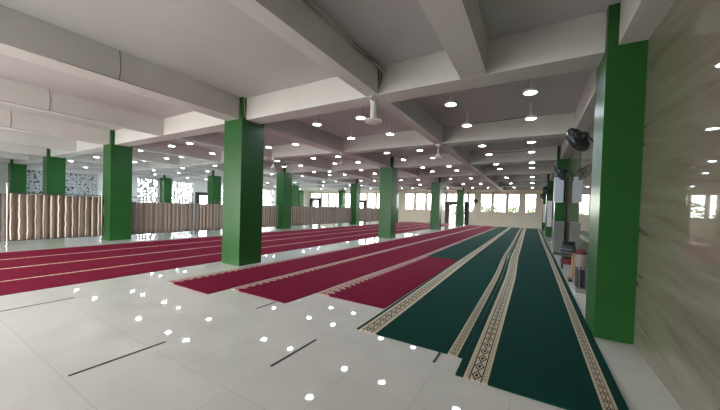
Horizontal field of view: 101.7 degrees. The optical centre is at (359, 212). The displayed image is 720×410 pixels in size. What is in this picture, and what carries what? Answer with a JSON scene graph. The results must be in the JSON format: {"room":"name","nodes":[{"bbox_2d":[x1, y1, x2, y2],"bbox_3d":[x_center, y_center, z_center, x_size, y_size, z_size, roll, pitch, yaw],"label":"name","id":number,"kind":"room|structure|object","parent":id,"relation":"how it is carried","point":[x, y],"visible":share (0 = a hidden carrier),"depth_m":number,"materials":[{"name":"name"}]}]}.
{"room":"mosque","nodes":[
{"label":"mosque","id":0,"kind":"room"},
{"bbox_2d":[0,163,307,220],"bbox_3d":[-16.954,-1.548,26.508,0.220,4.210,37.430,2,1,31],"label":"wall","id":1,"kind":"structure","parent":0,"point":[198,186],"depth_m":23.85,"materials":[{"name":"white paint"}]},
{"bbox_2d":[27,168,97,196],"bbox_3d":[-20.531,-1.808,20.388,0.220,2.170,3.565,2,1,31],"label":"window","id":2,"kind":"structure","parent":1,"relation":"in","point":[39,177],"depth_m":20.73,"materials":[{"name":"glass"}]},
{"bbox_2d":[137,178,157,202],"bbox_3d":[-17.952,-1.815,24.758,0.220,2.170,1.524,2,1,31],"label":"window","id":3,"kind":"structure","parent":1,"relation":"in","point":[151,184],"depth_m":24.71,"materials":[{"name":"glass"}]},
{"bbox_2d":[172,181,192,202],"bbox_3d":[-16.541,-1.819,27.148,0.220,2.170,2.078,2,1,31],"label":"window","id":4,"kind":"structure","parent":1,"relation":"in","point":[176,191],"depth_m":27.20,"materials":[{"name":"glass"}]},
{"bbox_2d":[195,192,206,203],"bbox_3d":[-15.388,-0.783,29.196,0.320,2.470,2.230,2,1,31],"label":"door","id":5,"kind":"structure","parent":1,"relation":"in","point":[198,193],"depth_m":28.48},
{"bbox_2d":[262,189,273,205],"bbox_3d":[-11.751,-1.831,35.265,0.220,2.170,3.639,2,1,31],"label":"window","id":6,"kind":"structure","parent":1,"relation":"in","point":[267,193],"depth_m":35.96,"materials":[{"name":"glass"}]},
{"bbox_2d":[0,0,620,171],"bbox_3d":[-4.289,-3.119,19.032,29.660,0.200,37.430,2,1,31],"label":"ceiling","id":7,"kind":"structure","parent":0,"point":[216,44],"depth_m":4.85,"materials":[{"name":"paint"}]},
{"bbox_2d":[0,89,91,119],"bbox_3d":[-7.267,-2.619,6.723,0.017,0.496,1.800,2,1,31],"label":"cable","id":8,"kind":"object","parent":7,"relation":"hanging from","point":[49,89],"visible":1,"depth_m":6.81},
{"bbox_2d":[57,50,167,95],"bbox_3d":[-4.037,-2.485,4.962,0.017,0.496,1.550,2,1,31],"label":"cable","id":9,"kind":"object","parent":7,"relation":"hanging from","point":[119,50],"visible":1,"depth_m":4.94,"materials":[{"name":"plastic"}]},
{"bbox_2d":[0,158,310,191],"bbox_3d":[-16.593,-3.300,26.304,0.520,0.520,36.850,2,1,31],"label":"ceiling beam","id":10,"kind":"structure","parent":7,"relation":"attached to","point":[2,160],"depth_m":21.50,"materials":[{"name":"paint"}]},
{"bbox_2d":[0,152,329,191],"bbox_3d":[-13.529,-3.172,24.496,0.250,0.516,36.850,2,1,31],"label":"ceiling beam","id":11,"kind":"structure","parent":7,"relation":"attached to","point":[2,154],"depth_m":18.60,"materials":[{"name":"paint"}]},
{"bbox_2d":[0,142,349,191],"bbox_3d":[-10.560,-3.044,22.744,0.440,0.520,36.850,2,1,31],"label":"ceiling beam","id":12,"kind":"structure","parent":7,"relation":"attached to","point":[4,147],"depth_m":15.76,"materials":[{"name":"paint"}]},
{"bbox_2d":[0,129,375,191],"bbox_3d":[-7.418,-2.913,20.890,0.250,0.516,36.850,2,1,31],"label":"ceiling beam","id":13,"kind":"structure","parent":7,"relation":"attached to","point":[6,136],"depth_m":12.40,"materials":[{"name":"paint"}]},
{"bbox_2d":[0,109,403,191],"bbox_3d":[-4.337,-2.781,19.072,0.440,0.520,36.850,2,1,31],"label":"ceiling beam","id":14,"kind":"structure","parent":7,"relation":"attached to","point":[54,128],"depth_m":10.26,"materials":[{"name":"paint"}]},
{"bbox_2d":[0,77,426,189],"bbox_3d":[-1.221,-2.651,17.234,0.250,0.516,36.850,2,1,31],"label":"ceiling beam","id":15,"kind":"structure","parent":7,"relation":"attached to","point":[12,91],"depth_m":7.63,"materials":[{"name":"paint"}]},
{"bbox_2d":[0,4,466,190],"bbox_3d":[1.863,-2.518,15.414,0.440,0.520,36.850,2,1,31],"label":"ceiling beam","id":16,"kind":"structure","parent":7,"relation":"attached to","point":[23,36],"depth_m":5.13,"materials":[{"name":"paint"}]},
{"bbox_2d":[13,11,606,164],"bbox_3d":[-9.044,-2.764,10.998,29.080,0.524,0.440,2,1,31],"label":"ceiling beam","id":17,"kind":"structure","parent":7,"relation":"attached to","point":[576,44],"depth_m":4.86,"materials":[{"name":"paint"}]},
{"bbox_2d":[364,99,381,124],"bbox_3d":[0.253,-1.889,5.491,0.330,0.442,0.330,2,1,31],"label":"ceiling fixture","id":18,"kind":"object","parent":17,"relation":"hanging from","point":[373,120],"visible":0.97,"depth_m":5.43,"materials":[{"name":"white plastic"}]},
{"bbox_2d":[312,115,321,125],"bbox_3d":[-1.125,-2.511,7.720,0.256,0.374,0.256,2,1,31],"label":"ceiling light","id":19,"kind":"object","parent":7,"relation":"attached to","point":[316,123],"visible":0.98,"depth_m":7.71,"materials":[{"name":"white"}]},
{"bbox_2d":[102,112,586,172],"bbox_3d":[-6.865,-2.770,14.690,29.080,0.524,0.440,2,1,31],"label":"ceiling beam","id":20,"kind":"structure","parent":7,"relation":"attached to","point":[556,125],"depth_m":8.94,"materials":[{"name":"paint"}]},
{"bbox_2d":[338,153,343,164],"bbox_3d":[-0.691,-2.019,10.990,0.230,0.457,0.230,2,1,31],"label":"ceiling fixture","id":21,"kind":"object","parent":20,"relation":"hanging from","point":[341,162],"visible":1,"depth_m":10.94,"materials":[{"name":"white plastic"}]},
{"bbox_2d":[434,144,441,159],"bbox_3d":[2.425,-1.885,9.094,0.230,0.457,0.230,2,1,31],"label":"ceiling fixture","id":22,"kind":"object","parent":20,"relation":"hanging from","point":[437,156],"visible":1,"depth_m":9.04,"materials":[{"name":"white plastic"}]},
{"bbox_2d":[347,126,354,138],"bbox_3d":[-0.271,-2.514,9.166,0.256,0.374,0.256,2,1,31],"label":"ceiling light","id":23,"kind":"object","parent":7,"relation":"attached to","point":[351,136],"visible":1,"depth_m":9.15,"materials":[{"name":"white"}]},
{"bbox_2d":[355,108,365,119],"bbox_3d":[0.020,-2.463,7.044,0.256,0.374,0.256,2,1,31],"label":"ceiling light","id":24,"kind":"object","parent":7,"relation":"attached to","point":[360,117],"visible":0.99,"depth_m":7.00,"materials":[{"name":"white"}]},
{"bbox_2d":[165,146,556,177],"bbox_3d":[-4.686,-2.776,18.383,29.080,0.524,0.440,2,1,31],"label":"ceiling beam","id":25,"kind":"structure","parent":7,"relation":"attached to","point":[542,154],"depth_m":13.18,"materials":[{"name":"paint"}]},
{"bbox_2d":[227,0,505,190],"bbox_3d":[5.087,-2.384,13.511,0.250,0.516,36.850,2,1,31],"label":"ceiling beam","id":26,"kind":"structure","parent":7,"relation":"attached to","point":[293,21],"depth_m":4.11,"materials":[{"name":"paint"}]},
{"bbox_2d":[302,0,383,100],"bbox_3d":[-0.772,-2.329,3.414,0.326,0.540,4.501,2,1,31],"label":"cable bundle","id":27,"kind":"object","parent":26,"relation":"attached to","point":[311,4],"visible":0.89,"depth_m":4.24,"materials":[{"name":"plastic"}]},
{"bbox_2d":[221,163,554,182],"bbox_3d":[-2.507,-2.782,22.075,29.080,0.524,0.440,2,1,31],"label":"ceiling beam","id":28,"kind":"structure","parent":7,"relation":"attached to","point":[540,168],"depth_m":16.92,"materials":[{"name":"paint"}]},
{"bbox_2d":[386,121,393,134],"bbox_3d":[0.874,-2.465,8.491,0.256,0.374,0.256,2,1,31],"label":"ceiling light","id":29,"kind":"object","parent":7,"relation":"attached to","point":[387,133],"visible":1,"depth_m":8.48,"materials":[{"name":"white"}]},
{"bbox_2d":[263,174,546,185],"bbox_3d":[-0.328,-2.788,25.768,29.080,0.524,0.440,2,1,31],"label":"ceiling beam","id":30,"kind":"structure","parent":7,"relation":"attached to","point":[538,177],"depth_m":21.13,"materials":[{"name":"paint"}]},
{"bbox_2d":[275,182,546,188],"bbox_3d":[1.851,-2.793,29.460,29.080,0.524,0.440,2,1,31],"label":"ceiling beam","id":31,"kind":"structure","parent":7,"relation":"attached to","point":[485,184],"depth_m":24.54,"materials":[{"name":"paint"}]},
{"bbox_2d":[301,187,542,190],"bbox_3d":[4.030,-2.799,33.153,29.080,0.524,0.440,2,1,31],"label":"ceiling beam","id":32,"kind":"structure","parent":7,"relation":"attached to","point":[428,188],"depth_m":29.89,"materials":[{"name":"paint"}]},
{"bbox_2d":[444,92,456,106],"bbox_3d":[1.853,-2.385,5.962,0.256,0.374,0.256,2,1,31],"label":"ceiling light","id":33,"kind":"object","parent":7,"relation":"attached to","point":[451,103],"visible":0.98,"depth_m":5.94,"materials":[{"name":"white plastic"}]},
{"bbox_2d":[418,0,487,78],"bbox_3d":[-0.536,-2.300,0.591,0.370,0.520,8.879,2,1,31],"label":"ceiling beam","id":34,"kind":"structure","parent":7,"relation":"attached to","point":[459,26],"depth_m":3.42,"materials":[{"name":"paint"}]},
{"bbox_2d":[462,111,471,126],"bbox_3d":[2.707,-2.388,7.409,0.256,0.374,0.256,2,1,31],"label":"ceiling light","id":35,"kind":"object","parent":7,"relation":"attached to","point":[463,124],"visible":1,"depth_m":7.38,"materials":[{"name":"white"}]},
{"bbox_2d":[522,79,538,95],"bbox_3d":[3.058,-2.334,5.251,0.256,0.374,0.256,2,1,31],"label":"ceiling light","id":36,"kind":"object","parent":7,"relation":"attached to","point":[530,91],"visible":0.97,"depth_m":5.23,"materials":[{"name":"white"}]},
{"bbox_2d":[524,91,535,94],"bbox_3d":[3.052,-2.151,5.255,0.192,0.007,0.192,2,1,31],"label":"diffuser","id":37,"kind":"object","parent":36,"relation":"attached to","point":[525,92],"depth_m":5.24,"materials":[{"name":"white"}]},
{"bbox_2d":[525,102,536,119],"bbox_3d":[3.912,-2.337,6.698,0.256,0.374,0.256,2,1,31],"label":"ceiling light","id":38,"kind":"object","parent":7,"relation":"attached to","point":[530,117],"visible":1,"depth_m":6.67,"materials":[{"name":"white"}]},
{"bbox_2d":[549,0,673,180],"bbox_3d":[8.108,-2.254,11.729,0.280,0.520,36.850,2,1,31],"label":"ceiling beam","id":39,"kind":"structure","parent":7,"relation":"attached to","point":[639,19],"depth_m":3.29,"materials":[{"name":"paint"}]},
{"bbox_2d":[0,221,682,409],"bbox_3d":[-4.418,1.089,19.114,29.660,0.200,37.430,2,1,31],"label":"floor","id":40,"kind":"structure","parent":0,"point":[218,352],"depth_m":2.91,"materials":[{"name":"tile"}]},
{"bbox_2d":[0,193,1,246],"bbox_3d":[-11.256,0.044,7.746,0.140,1.915,2.288,2,1,31],"label":"screen","id":41,"kind":"object","parent":40,"relation":"on","point":[0,193],"visible":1,"depth_m":8.72,"materials":[{"name":"beige fabric"}]},
{"bbox_2d":[8,159,26,194],"bbox_3d":[-21.337,-1.525,18.254,0.663,4.020,0.663,2,1,31],"label":"column","id":42,"kind":"structure","parent":40,"relation":"on","point":[17,173],"depth_m":18.04,"materials":[{"name":"paint"}]},
{"bbox_2d":[0,297,73,311],"bbox_3d":[-4.526,1.280,4.078,0.026,0.003,0.820,2,1,31],"label":"tape","id":43,"kind":"object","parent":40,"relation":"on","point":[73,297],"visible":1,"depth_m":4.09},
{"bbox_2d":[4,182,103,245],"bbox_3d":[-10.047,0.041,9.794,0.140,1.915,2.386,2,1,31],"label":"screen","id":44,"kind":"object","parent":40,"relation":"on","point":[35,216],"visible":1,"depth_m":9.64,"materials":[{"name":"beige fabric"}]},
{"bbox_2d":[43,148,65,195],"bbox_3d":[-15.364,-1.272,14.730,0.663,4.020,0.663,2,1,31],"label":"column","id":45,"kind":"structure","parent":40,"relation":"on","point":[54,168],"depth_m":14.50,"materials":[{"name":"paint"}]},
{"bbox_2d":[68,341,165,375],"bbox_3d":[-2.267,1.374,2.803,0.026,0.003,0.760,2,1,31],"label":"tape","id":46,"kind":"object","parent":40,"relation":"on","point":[164,341],"visible":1,"depth_m":2.75,"materials":[{"name":"plastic"}]},
{"bbox_2d":[102,130,132,240],"bbox_3d":[-9.141,-1.009,11.058,0.663,4.020,0.663,2,1,31],"label":"column","id":47,"kind":"structure","parent":40,"relation":"on","point":[117,159],"depth_m":10.83,"materials":[{"name":"paint"}]},
{"bbox_2d":[131,193,193,234],"bbox_3d":[-8.413,0.037,12.563,0.140,1.915,2.605,2,1,31],"label":"screen","id":48,"kind":"object","parent":40,"relation":"on","point":[147,217],"visible":0.87,"depth_m":12.50,"materials":[{"name":"beige fabric"}]},
{"bbox_2d":[160,175,171,202],"bbox_3d":[-16.979,-1.537,25.639,0.663,4.020,0.663,2,1,31],"label":"column","id":49,"kind":"structure","parent":40,"relation":"on","point":[165,183],"depth_m":25.40,"materials":[{"name":"paint"}]},
{"bbox_2d":[194,193,222,233],"bbox_3d":[-7.080,0.033,14.822,0.140,1.915,2.603,2,1,31],"label":"screen","id":50,"kind":"object","parent":40,"relation":"on","point":[208,216],"visible":0.52,"depth_m":14.27,"materials":[{"name":"beige fabric"}]},
{"bbox_2d":[194,203,222,230],"bbox_3d":[-7.087,0.206,14.827,0.049,1.314,2.603,2,1,31],"label":"curtain","id":51,"kind":"object","parent":50,"relation":"hanging from","point":[208,216],"depth_m":14.28,"materials":[{"name":"fabric"}]},
{"bbox_2d":[0,222,419,259],"bbox_3d":[-2.221,1.056,18.730,1.322,0.014,32.400,2,1,31],"label":"carpet","id":52,"kind":"object","parent":40,"relation":"on","point":[44,252],"visible":0.74,"depth_m":9.59,"materials":[{"name":"carpet"}]},
{"bbox_2d":[207,170,220,203],"bbox_3d":[-11.006,-1.284,22.115,0.663,4.020,0.663,2,1,31],"label":"column","id":53,"kind":"structure","parent":40,"relation":"on","point":[214,182],"depth_m":21.86,"materials":[{"name":"paint"}]},
{"bbox_2d":[0,223,428,268],"bbox_3d":[-1.064,1.105,18.047,1.352,0.014,32.400,2,1,31],"label":"carpet","id":54,"kind":"object","parent":40,"relation":"on","point":[38,260],"visible":0.79,"depth_m":8.49,"materials":[{"name":"carpet"}]},
{"bbox_2d":[0,223,429,280],"bbox_3d":[0.116,1.155,17.351,1.372,0.014,32.400,2,1,31],"label":"carpet","id":55,"kind":"object","parent":40,"relation":"on","point":[13,273],"visible":0.77,"depth_m":7.35,"materials":[{"name":"carpet"}]},
{"bbox_2d":[0,224,455,295],"bbox_3d":[1.196,1.201,16.713,1.122,0.014,32.400,2,1,31],"label":"carpet","id":56,"kind":"object","parent":40,"relation":"on","point":[14,286],"visible":0.79,"depth_m":6.30,"materials":[{"name":"carpet"}]},
{"bbox_2d":[222,97,263,265],"bbox_3d":[-2.941,-0.747,7.399,0.663,4.020,0.663,2,1,31],"label":"column","id":57,"kind":"structure","parent":40,"relation":"on","point":[243,139],"depth_m":7.15,"materials":[{"name":"paint"}]},
{"bbox_2d":[262,198,277,228],"bbox_3d":[-5.746,0.030,17.082,0.140,1.915,2.603,2,1,31],"label":"screen","id":58,"kind":"object","parent":40,"relation":"on","point":[269,213],"visible":0.56,"depth_m":17.66,"materials":[{"name":"beige fabric"}]},
{"bbox_2d":[275,164,291,228],"bbox_3d":[-4.783,-1.021,18.443,0.663,4.020,0.663,2,1,31],"label":"column","id":59,"kind":"structure","parent":40,"relation":"on","point":[284,179],"depth_m":18.18,"materials":[{"name":"paint"}]},
{"bbox_2d":[270,339,316,365],"bbox_3d":[-0.658,1.420,3.003,0.026,0.003,0.660,2,1,31],"label":"tape","id":60,"kind":"object","parent":40,"relation":"on","point":[297,350],"visible":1,"depth_m":2.96,"materials":[{"name":"plastic"}]},
{"bbox_2d":[291,181,298,205],"bbox_3d":[-6.648,-1.296,29.500,0.663,4.020,0.663,2,1,31],"label":"column","id":61,"kind":"structure","parent":40,"relation":"on","point":[295,188],"depth_m":29.19,"materials":[{"name":"paint"}]},
{"bbox_2d":[299,189,303,206],"bbox_3d":[-8.263,-1.561,40.409,0.663,4.020,0.663,2,1,31],"label":"column","id":62,"kind":"structure","parent":40,"relation":"on","point":[301,193],"depth_m":40.14,"materials":[{"name":"paint"}]},
{"bbox_2d":[291,200,312,226],"bbox_3d":[-4.055,0.025,19.948,0.140,1.915,2.605,2,1,31],"label":"screen","id":63,"kind":"object","parent":40,"relation":"on","point":[300,215],"visible":0.79,"depth_m":20.05,"materials":[{"name":"beige fabric"}]},
{"bbox_2d":[167,225,479,293],"bbox_3d":[4.291,1.284,17.302,1.304,0.014,28.452,2,1,31],"label":"carpet","id":64,"kind":"object","parent":40,"relation":"on","point":[210,283],"visible":0.93,"depth_m":7.06,"materials":[{"name":"carpet"}]},
{"bbox_2d":[313,200,333,226],"bbox_3d":[-2.722,0.021,22.207,0.140,1.915,2.604,2,1,31],"label":"screen","id":65,"kind":"object","parent":40,"relation":"on","point":[321,215],"visible":0.99,"depth_m":22.13,"materials":[{"name":"beige fabric"}]},
{"bbox_2d":[313,207,333,224],"bbox_3d":[-2.729,0.194,22.212,0.049,1.314,2.604,2,1,31],"label":"curtain","id":66,"kind":"object","parent":65,"relation":"hanging from","point":[321,215],"depth_m":22.14,"materials":[{"name":"fabric"}]},
{"bbox_2d":[338,188,345,207],"bbox_3d":[-2.289,-1.308,36.885,0.663,4.020,0.663,2,1,31],"label":"column","id":67,"kind":"structure","parent":40,"relation":"on","point":[341,194],"depth_m":36.62,"materials":[{"name":"paint"}]},
{"bbox_2d":[334,202,351,224],"bbox_3d":[-1.388,0.018,24.467,0.140,1.915,2.603,2,1,31],"label":"screen","id":68,"kind":"object","parent":40,"relation":"on","point":[341,214],"visible":0.98,"depth_m":24.45,"materials":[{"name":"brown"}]},
{"bbox_2d":[334,207,351,222],"bbox_3d":[-1.395,0.190,24.471,0.049,1.314,2.603,2,1,31],"label":"curtain","id":69,"kind":"object","parent":68,"relation":"hanging from","point":[341,214],"depth_m":24.39,"materials":[{"name":"fabric"}]},
{"bbox_2d":[349,179,360,223],"bbox_3d":[-0.425,-1.032,25.828,0.663,4.020,0.663,2,1,31],"label":"column","id":70,"kind":"structure","parent":40,"relation":"on","point":[355,189],"depth_m":25.56,"materials":[{"name":"paint"}]},
{"bbox_2d":[230,226,494,302],"bbox_3d":[5.524,1.332,16.807,1.555,0.014,28.040,2,1,31],"label":"carpet","id":71,"kind":"object","parent":40,"relation":"on","point":[290,287],"visible":0.93,"depth_m":6.72,"materials":[{"name":"carpet"}]},
{"bbox_2d":[360,206,369,221],"bbox_3d":[0.302,0.013,27.332,0.140,1.915,2.603,2,1,31],"label":"screen","id":72,"kind":"object","parent":40,"relation":"on","point":[364,212],"visible":0.69,"depth_m":27.59,"materials":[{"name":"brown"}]},
{"bbox_2d":[370,203,378,220],"bbox_3d":[1.636,0.010,29.592,0.140,1.915,2.602,2,1,31],"label":"screen","id":73,"kind":"object","parent":40,"relation":"on","point":[374,212],"visible":0.75,"depth_m":29.25,"materials":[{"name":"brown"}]},
{"bbox_2d":[316,256,456,308],"bbox_3d":[1.088,1.392,6.867,1.300,0.014,5.070,2,1,31],"label":"carpet","id":74,"kind":"object","parent":40,"relation":"on","point":[382,288],"visible":0.98,"depth_m":5.78,"materials":[{"name":"carpet"}]},
{"bbox_2d":[378,157,397,238],"bbox_3d":[1.417,-0.758,14.784,0.663,4.020,0.663,2,1,31],"label":"column","id":75,"kind":"structure","parent":40,"relation":"on","point":[386,224],"depth_m":14.52,"materials":[{"name":"paint"}]},
{"bbox_2d":[396,190,398,221],"bbox_3d":[3.933,-1.044,33.213,0.663,4.020,0.663,2,1,31],"label":"column","id":76,"kind":"structure","parent":40,"relation":"on","point":[397,190],"depth_m":33.09,"materials":[{"name":"paint"}]},
{"bbox_2d":[430,177,442,229],"bbox_3d":[5.775,-0.770,22.169,0.663,4.020,0.663,2,1,31],"label":"column","id":77,"kind":"structure","parent":40,"relation":"on","point":[436,187],"depth_m":21.91,"materials":[{"name":"paint"}]},
{"bbox_2d":[433,352,440,362],"bbox_3d":[0.780,1.465,2.973,0.026,0.003,0.230,2,1,31],"label":"tape","id":78,"kind":"object","parent":40,"relation":"on","point":[439,353],"visible":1,"depth_m":2.97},
{"bbox_2d":[357,227,521,358],"bbox_3d":[7.604,1.422,15.475,1.296,0.014,28.226,2,1,30],"label":"carpet","id":79,"kind":"object","parent":40,"relation":"on","point":[444,313],"visible":0.97,"depth_m":4.55,"materials":[{"name":"carpet"}]},
{"bbox_2d":[456,187,464,224],"bbox_3d":[10.133,-0.782,29.554,0.663,4.020,0.663,2,1,31],"label":"column","id":80,"kind":"structure","parent":40,"relation":"on","point":[460,205],"depth_m":29.29,"materials":[{"name":"paint"}]},
{"bbox_2d":[422,227,507,259],"bbox_3d":[8.092,1.375,18.641,1.135,0.014,22.270,2,1,31],"label":"carpet","id":81,"kind":"object","parent":40,"relation":"on","point":[455,251],"visible":0.93,"depth_m":12.01,"materials":[{"name":"carpet"}]},
{"bbox_2d":[455,228,628,409],"bbox_3d":[8.559,1.467,14.709,1.480,0.014,28.570,2,1,31],"label":"carpet","id":82,"kind":"object","parent":40,"relation":"on","point":[533,340],"visible":0.98,"depth_m":3.33,"materials":[{"name":"carpet"}]},
{"bbox_2d":[541,192,545,229],"bbox_3d":[16.366,-0.518,25.877,0.468,4.020,0.663,2,1,31],"label":"column","id":83,"kind":"structure","parent":40,"relation":"on","point":[544,200],"depth_m":25.67,"materials":[{"name":"paint"}]},
{"bbox_2d":[542,204,545,222],"bbox_3d":[16.109,0.040,25.601,0.310,1.700,0.036,2,1,31],"label":"notice board","id":84,"kind":"object","parent":83,"relation":"attached to","point":[544,205],"visible":0.56,"depth_m":25.63,"materials":[{"name":"white plastic"}]},
{"bbox_2d":[545,174,553,236],"bbox_3d":[12.008,-0.506,18.491,0.468,4.020,0.663,2,1,31],"label":"column","id":85,"kind":"structure","parent":40,"relation":"on","point":[548,231],"depth_m":18.24,"materials":[{"name":"paint"}]},
{"bbox_2d":[552,221,564,253],"bbox_3d":[7.248,0.912,10.714,0.320,1.200,0.341,2,1,31],"label":"cabinet","id":86,"kind":"object","parent":40,"relation":"on","point":[558,226],"visible":0.78,"depth_m":10.61,"materials":[{"name":"grey paint"}]},
{"bbox_2d":[552,145,568,253],"bbox_3d":[7.650,-0.494,11.107,0.468,4.020,0.663,2,1,31],"label":"column","id":87,"kind":"structure","parent":40,"relation":"on","point":[559,207],"depth_m":10.86,"materials":[{"name":"paint"}]},
{"bbox_2d":[553,177,563,201],"bbox_3d":[7.336,-0.849,10.827,0.310,0.920,0.144,2,1,31],"label":"speaker","id":88,"kind":"object","parent":87,"relation":"attached to","point":[558,194],"visible":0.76,"depth_m":10.77},
{"bbox_2d":[560,257,570,268],"bbox_3d":[5.628,1.370,7.944,0.370,0.296,0.367,2,1,31],"label":"stool","id":89,"kind":"object","parent":40,"relation":"on","point":[566,261],"visible":0.5,"depth_m":7.86,"materials":[{"name":"red plastic"}]},
{"bbox_2d":[560,241,576,258],"bbox_3d":[5.640,0.996,7.936,0.367,0.450,0.367,1,1,-14],"label":"drum","id":90,"kind":"object","parent":89,"relation":"on","point":[568,248],"visible":0.88,"depth_m":7.82,"materials":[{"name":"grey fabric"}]},
{"bbox_2d":[571,254,573,277],"bbox_3d":[5.007,1.244,6.743,0.220,0.556,0.284,2,1,31],"label":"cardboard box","id":91,"kind":"object","parent":40,"relation":"on","point":[572,259],"visible":0.26,"depth_m":6.69,"materials":[{"name":"cardboard"}]},
{"bbox_2d":[573,266,586,293],"bbox_3d":[4.336,1.297,5.705,0.275,0.449,0.390,2,1,31],"label":"shoe rack","id":92,"kind":"object","parent":40,"relation":"on","point":[580,282],"visible":0.73,"depth_m":5.63,"materials":[{"name":"metal"}]},
{"bbox_2d":[574,253,587,279],"bbox_3d":[4.611,1.192,6.128,0.264,0.660,0.264,2,1,31],"label":"bin","id":93,"kind":"object","parent":40,"relation":"on","point":[579,260],"visible":0.41,"depth_m":6.04,"materials":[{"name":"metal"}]},
{"bbox_2d":[575,249,587,254],"bbox_3d":[4.622,0.839,6.122,0.210,0.155,0.207,2,1,31],"label":"cloth bundle","id":94,"kind":"object","parent":93,"relation":"in","point":[581,251],"visible":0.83,"depth_m":6.06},
{"bbox_2d":[585,2,648,344],"bbox_3d":[3.292,-0.483,3.722,0.468,4.020,0.663,2,1,31],"label":"column","id":95,"kind":"structure","parent":40,"relation":"on","point":[621,75],"depth_m":3.48,"materials":[{"name":"paint"}]},
{"bbox_2d":[308,190,542,228],"bbox_3d":[5.062,-1.040,35.027,29.660,4.210,0.220,2,1,31],"label":"wall","id":96,"kind":"structure","parent":0,"point":[522,219],"depth_m":30.39,"materials":[{"name":"beige paint"}]},
{"bbox_2d":[310,198,320,206],"bbox_3d":[-6.309,-0.801,41.726,1.980,2.570,0.320,2,1,31],"label":"door","id":97,"kind":"structure","parent":96,"relation":"in","point":[311,199],"depth_m":41.35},
{"bbox_2d":[360,200,366,207],"bbox_3d":[-0.159,-0.441,38.097,2.380,2.370,0.320,2,1,31],"label":"door","id":98,"kind":"structure","parent":96,"relation":"in","point":[364,202],"depth_m":37.48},
{"bbox_2d":[445,202,469,224],"bbox_3d":[10.518,0.011,31.797,2.490,2.370,0.320,2,1,31],"label":"door","id":99,"kind":"structure","parent":96,"relation":"in","point":[447,204],"depth_m":31.83,"materials":[{"name":"metal"}]},
{"bbox_2d":[508,194,519,212],"bbox_3d":[15.229,-0.945,29.010,0.960,1.840,0.070,2,1,31],"label":"window","id":100,"kind":"structure","parent":96,"relation":"in","point":[509,194],"depth_m":29.00,"materials":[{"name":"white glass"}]},
{"bbox_2d":[525,194,535,212],"bbox_3d":[16.460,-0.893,28.284,0.900,1.840,0.070,2,1,31],"label":"window","id":101,"kind":"structure","parent":96,"relation":"in","point":[526,194],"depth_m":28.30,"materials":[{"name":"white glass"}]},
{"bbox_2d":[552,0,719,409],"bbox_3d":[8.260,-0.481,11.630,0.250,4.210,37.430,2,1,31],"label":"wall","id":102,"kind":"structure","parent":0,"point":[677,323],"depth_m":2.47,"materials":[{"name":"stone"}]},
{"bbox_2d":[543,186,552,193],"bbox_3d":[11.132,-1.336,17.325,0.626,0.530,0.414,3,2,43],"label":"wall fan","id":103,"kind":"object","parent":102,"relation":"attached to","point":[547,189],"visible":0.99,"depth_m":17.34,"materials":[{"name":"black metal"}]},
{"bbox_2d":[546,200,552,227],"bbox_3d":[11.600,0.052,17.959,0.310,1.700,0.036,2,1,31],"label":"notice board","id":104,"kind":"object","parent":102,"relation":"attached to","point":[549,212],"visible":0.92,"depth_m":17.94,"materials":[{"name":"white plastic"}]},
{"bbox_2d":[554,165,572,180],"bbox_3d":[6.638,-1.325,9.681,0.539,0.555,0.502,2,1,-6],"label":"wall fan","id":105,"kind":"object","parent":102,"relation":"attached to","point":[562,177],"visible":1,"depth_m":9.53,"materials":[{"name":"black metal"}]},
{"bbox_2d":[564,179,568,240],"bbox_3d":[7.463,0.144,10.633,0.060,2.750,0.040,2,1,31],"label":"duct","id":106,"kind":"object","parent":102,"relation":"attached to","point":[566,200],"visible":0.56,"depth_m":10.61,"materials":[{"name":"black plastic"}]},
{"bbox_2d":[566,128,592,151],"bbox_3d":[4.495,-1.491,6.008,0.552,0.539,0.427,2,1,10],"label":"wall fan","id":107,"kind":"object","parent":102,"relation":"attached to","point":[581,142],"visible":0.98,"depth_m":5.89,"materials":[{"name":"black metal"}]},
{"label":"outside","id":108,"kind":"structure","parent":0,"visible":0},
{"bbox_2d":[449,216,454,223],"bbox_3d":[-5.343,1.252,20.572,110.000,0.200,130.000,2,1,31],"label":"ground","id":109,"kind":"structure","parent":108,"point":[452,221],"depth_m":47.68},
{"bbox_2d":[27,170,96,196],"bbox_3d":[-21.753,-1.559,20.324,0.200,4.420,7.900,2,1,31],"label":"wall","id":110,"kind":"structure","parent":109,"relation":"on","point":[28,171],"depth_m":21.36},
{"bbox_2d":[412,200,429,209],"bbox_3d":[9.456,-0.479,45.530,2.930,3.193,2.925,2,1,31],"label":"tree","id":111,"kind":"object","parent":109,"relation":"on","point":[421,201],"visible":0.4,"depth_m":45.10,"materials":[{"name":"green plant"}]},
{"bbox_2d":[450,205,464,223],"bbox_3d":[12.050,-0.076,36.976,2.551,2.885,2.516,2,1,31],"label":"tree","id":112,"kind":"object","parent":109,"relation":"on","point":[452,214],"visible":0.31,"depth_m":36.94,"materials":[{"name":"green plant"}]},
{"bbox_2d":[471,203,487,210],"bbox_3d":[16.285,0.001,39.787,2.412,2.880,2.379,2,1,31],"label":"tree","id":113,"kind":"object","parent":109,"relation":"on","point":[483,207],"visible":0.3,"depth_m":39.31,"materials":[{"name":"green plant"}]},
{"bbox_2d":[485,205,502,211],"bbox_3d":[16.470,0.295,36.189,2.127,2.446,2.183,2,1,31],"label":"tree","id":114,"kind":"object","parent":109,"relation":"on","point":[498,209],"visible":0.26,"depth_m":35.89,"materials":[{"name":"green plant"}]},
{"bbox_2d":[509,206,518,211],"bbox_3d":[19.200,0.315,36.305,2.235,2.570,2.233,2,1,31],"label":"tree","id":115,"kind":"object","parent":109,"relation":"on","point":[513,208],"visible":0.41,"depth_m":36.11,"materials":[{"name":"green plant"}]},
{"bbox_2d":[527,206,534,212],"bbox_3d":[20.079,0.409,33.441,2.024,2.549,2.175,2,1,31],"label":"tree","id":116,"kind":"object","parent":109,"relation":"on","point":[530,210],"visible":0.17,"depth_m":33.37,"materials":[{"name":"green plant"}]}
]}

